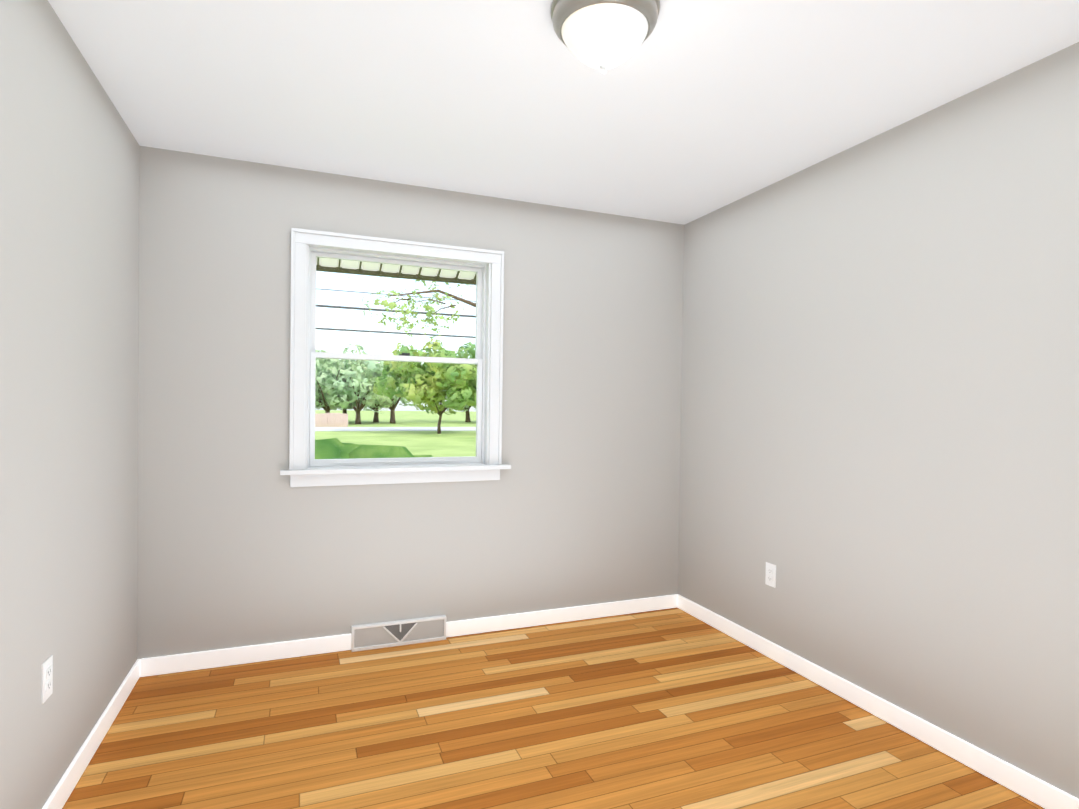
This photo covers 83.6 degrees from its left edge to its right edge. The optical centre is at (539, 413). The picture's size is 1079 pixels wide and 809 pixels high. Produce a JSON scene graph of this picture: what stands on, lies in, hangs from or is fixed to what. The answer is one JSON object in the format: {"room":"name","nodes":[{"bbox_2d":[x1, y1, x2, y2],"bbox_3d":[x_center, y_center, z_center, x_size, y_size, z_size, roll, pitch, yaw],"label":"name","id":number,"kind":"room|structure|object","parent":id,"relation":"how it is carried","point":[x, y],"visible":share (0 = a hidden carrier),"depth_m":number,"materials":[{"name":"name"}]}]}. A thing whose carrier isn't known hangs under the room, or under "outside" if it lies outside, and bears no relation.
{"room":"empty bedroom","nodes":[
{"label":"empty bedroom","id":0,"kind":"room"},
{"bbox_2d":[0,0,139,808],"bbox_3d":[-1.186,0.033,0.904,0.150,2.440,4.244,0,1,-22],"label":"wall","id":1,"kind":"structure","parent":0,"point":[69,256],"depth_m":1.88,"materials":[{"name":"grey paint"}]},
{"bbox_2d":[41,655,52,703],"bbox_3d":[-1.455,0.785,1.786,0.008,0.115,0.070,0,1,-22],"label":"electrical outlet","id":2,"kind":"object","parent":1,"relation":"attached to","point":[47,680],"visible":1,"depth_m":1.77,"materials":[{"name":"plastic"}]},
{"bbox_2d":[42,658,145,808],"bbox_3d":[-1.125,1.207,0.951,0.017,0.084,3.944,0,1,-22],"label":"baseboard","id":3,"kind":"structure","parent":1,"relation":"attached to","point":[59,796],"depth_m":2.16,"materials":[{"name":"white paint"}]},
{"bbox_2d":[137,146,683,676],"bbox_3d":[-0.496,0.008,3.376,2.946,2.440,0.150,0,1,-22],"label":"wall","id":4,"kind":"structure","parent":0,"point":[241,542],"depth_m":3.17,"materials":[{"name":"grey paint"}]},
{"bbox_2d":[146,633,350,675],"bbox_3d":[-1.399,1.176,2.956,0.915,0.084,0.013,0,1,-22],"label":"baseboard","id":5,"kind":"structure","parent":4,"relation":"attached to","point":[184,662],"depth_m":2.94,"materials":[{"name":"white paint"}]},
{"bbox_2d":[280,228,510,486],"bbox_3d":[-0.746,-0.272,3.260,1.189,1.281,0.232,0,1,-22],"label":"double-hung window","id":6,"kind":"structure","parent":4,"relation":"in","point":[306,467],"depth_m":3.20,"materials":[{"name":"white paint"}]},
{"bbox_2d":[316,257,475,284],"bbox_3d":[-0.894,-1.181,3.796,2.015,0.464,0.962,0,1,-22],"label":"canopy","id":7,"kind":"object","parent":4,"relation":"attached to","point":[393,271],"depth_m":4.21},
{"bbox_2d":[351,615,446,651],"bbox_3d":[-0.740,1.164,3.203,0.493,0.127,0.034,0,1,-22],"label":"air vent","id":8,"kind":"object","parent":4,"relation":"in","point":[370,636],"visible":1,"depth_m":3.19,"materials":[{"name":"plastic"}]},
{"bbox_2d":[446,594,677,636],"bbox_3d":[0.170,1.189,3.574,1.472,0.084,0.013,0,1,-22],"label":"baseboard","id":9,"kind":"structure","parent":4,"relation":"attached to","point":[543,617],"depth_m":3.54,"materials":[{"name":"white paint"}]},
{"bbox_2d":[62,608,1044,808],"bbox_3d":[0.236,1.325,1.489,3.246,0.120,4.244,0,1,-22],"label":"floor","id":10,"kind":"structure","parent":0,"point":[674,708],"depth_m":2.34,"materials":[{"name":"brown wood"}]},
{"bbox_2d":[48,0,1078,224],"bbox_3d":[0.272,-1.235,1.454,3.246,0.120,4.244,0,1,-22],"label":"ceiling","id":11,"kind":"structure","parent":0,"point":[687,111],"depth_m":2.18,"materials":[{"name":"white paint"}]},
{"bbox_2d":[551,0,659,73],"bbox_3d":[0.189,-1.086,1.761,0.316,0.188,0.316,0,1,-22],"label":"flush-mount light","id":12,"kind":"object","parent":11,"relation":"attached to","point":[603,36],"visible":1,"depth_m":1.69,"materials":[{"name":"white glass"}]},
{"bbox_2d":[678,42,1078,798],"bbox_3d":[1.694,0.057,2.039,0.150,2.440,4.244,0,1,-22],"label":"wall","id":13,"kind":"structure","parent":0,"point":[880,410],"depth_m":2.38,"materials":[{"name":"grey paint"}]},
{"bbox_2d":[765,562,775,587],"bbox_3d":[1.186,0.827,3.097,0.008,0.115,0.070,0,1,-22],"label":"electrical outlet","id":14,"kind":"object","parent":13,"relation":"attached to","point":[770,578],"visible":1,"depth_m":3.09,"materials":[{"name":"plastic"}]},
{"bbox_2d":[674,594,1078,808],"bbox_3d":[1.601,1.230,2.025,0.017,0.084,3.944,0,1,-22],"label":"baseboard","id":15,"kind":"structure","parent":13,"relation":"attached to","point":[1034,789],"depth_m":2.40,"materials":[{"name":"white paint"}]},
{"label":"outside","id":16,"kind":"structure","parent":0,"visible":0},
{"bbox_2d":[315,410,475,456],"bbox_3d":[-17.615,0.621,70.077,140.000,0.300,136.436,0,1,-22],"label":"ground","id":17,"kind":"structure","parent":16,"point":[438,441],"depth_m":32.87,"materials":[{"name":"green plant"}]},
{"bbox_2d":[315,349,343,399],"bbox_3d":[-18.812,-2.628,47.379,8.016,6.880,7.369,0,1,-22],"label":"tree","id":18,"kind":"object","parent":17,"relation":"on","point":[333,369],"depth_m":46.73,"materials":[{"name":"green plant"}]},
{"bbox_2d":[315,413,347,426],"bbox_3d":[-20.163,0.374,39.070,14.840,0.980,0.070,0,1,-22],"label":"fence","id":19,"kind":"object","parent":17,"relation":"on","point":[340,420],"depth_m":41.37,"materials":[{"name":"brown wood"}]},
{"bbox_2d":[319,344,366,413],"bbox_3d":[-16.964,-2.671,52.566,7.269,6.820,7.821,0,1,-22],"label":"tree","id":20,"kind":"object","parent":17,"relation":"on","point":[360,348],"depth_m":52.21,"materials":[{"name":"green plant"}]},
{"bbox_2d":[315,347,378,423],"bbox_3d":[-16.303,-2.165,47.427,7.482,5.983,6.345,0,1,-22],"label":"tree","id":21,"kind":"object","parent":17,"relation":"on","point":[319,404],"depth_m":46.76,"materials":[{"name":"green plant"}]},
{"bbox_2d":[315,359,398,423],"bbox_3d":[-14.302,-1.901,47.336,6.836,5.531,6.867,0,1,-22],"label":"tree","id":22,"kind":"object","parent":17,"relation":"on","point":[354,396],"depth_m":46.06,"materials":[{"name":"green plant"}]},
{"bbox_2d":[315,438,432,458],"bbox_3d":[-2.518,1.093,7.247,3.171,1.767,1.349,0,1,-22],"label":"hedge","id":23,"kind":"object","parent":17,"relation":"on","point":[324,451],"depth_m":7.04,"materials":[{"name":"green plant"}]},
{"bbox_2d":[345,360,405,422],"bbox_3d":[-14.304,-2.049,52.417,6.032,5.650,6.270,0,1,-22],"label":"tree","id":24,"kind":"object","parent":17,"relation":"on","point":[376,419],"depth_m":52.12,"materials":[{"name":"green plant"}]},
{"bbox_2d":[354,349,415,423],"bbox_3d":[-12.445,-2.299,50.655,7.004,6.225,6.708,0,1,-22],"label":"tree","id":25,"kind":"object","parent":17,"relation":"on","point":[393,407],"depth_m":49.93,"materials":[{"name":"green plant"}]},
{"bbox_2d":[315,427,475,430],"bbox_3d":[-6.134,1.022,40.927,140.000,0.020,5.900,0,1,-22],"label":"road","id":26,"kind":"structure","parent":17,"relation":"on","point":[393,429],"depth_m":39.08,"materials":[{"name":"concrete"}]},
{"bbox_2d":[348,277,475,339],"bbox_3d":[-1.689,-3.413,12.370,8.593,9.801,2.626,1,1,-14],"label":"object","id":27,"kind":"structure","parent":17,"relation":"on","point":[392,305],"depth_m":12.43,"materials":[{"name":"green plant"}]},
{"bbox_2d":[373,339,476,433],"bbox_3d":[-5.685,-1.546,34.201,7.062,5.365,7.390,0,1,-22],"label":"tree","id":28,"kind":"object","parent":17,"relation":"on","point":[419,386],"depth_m":32.68,"materials":[{"name":"green plant"}]},
{"bbox_2d":[443,351,475,421],"bbox_3d":[-6.756,-2.623,56.978,8.025,6.885,7.711,0,1,-22],"label":"tree","id":29,"kind":"object","parent":17,"relation":"on","point":[466,408],"depth_m":56.73,"materials":[{"name":"green plant"}]},
{"bbox_3d":[-15.302,-2.952,12.446,0.304,8.500,2.200,0,1,-22],"label":"utility pole","id":30,"kind":"object","parent":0,"visible":0},
{"bbox_2d":[316,288,475,337],"bbox_3d":[-3.654,-2.875,16.819,72.014,1.323,0.060,0,1,-22],"label":"hanging cables","id":31,"kind":"object","parent":30,"relation":"hanging from","point":[343,307],"depth_m":16.56,"materials":[{"name":"black rubber"}]}
]}

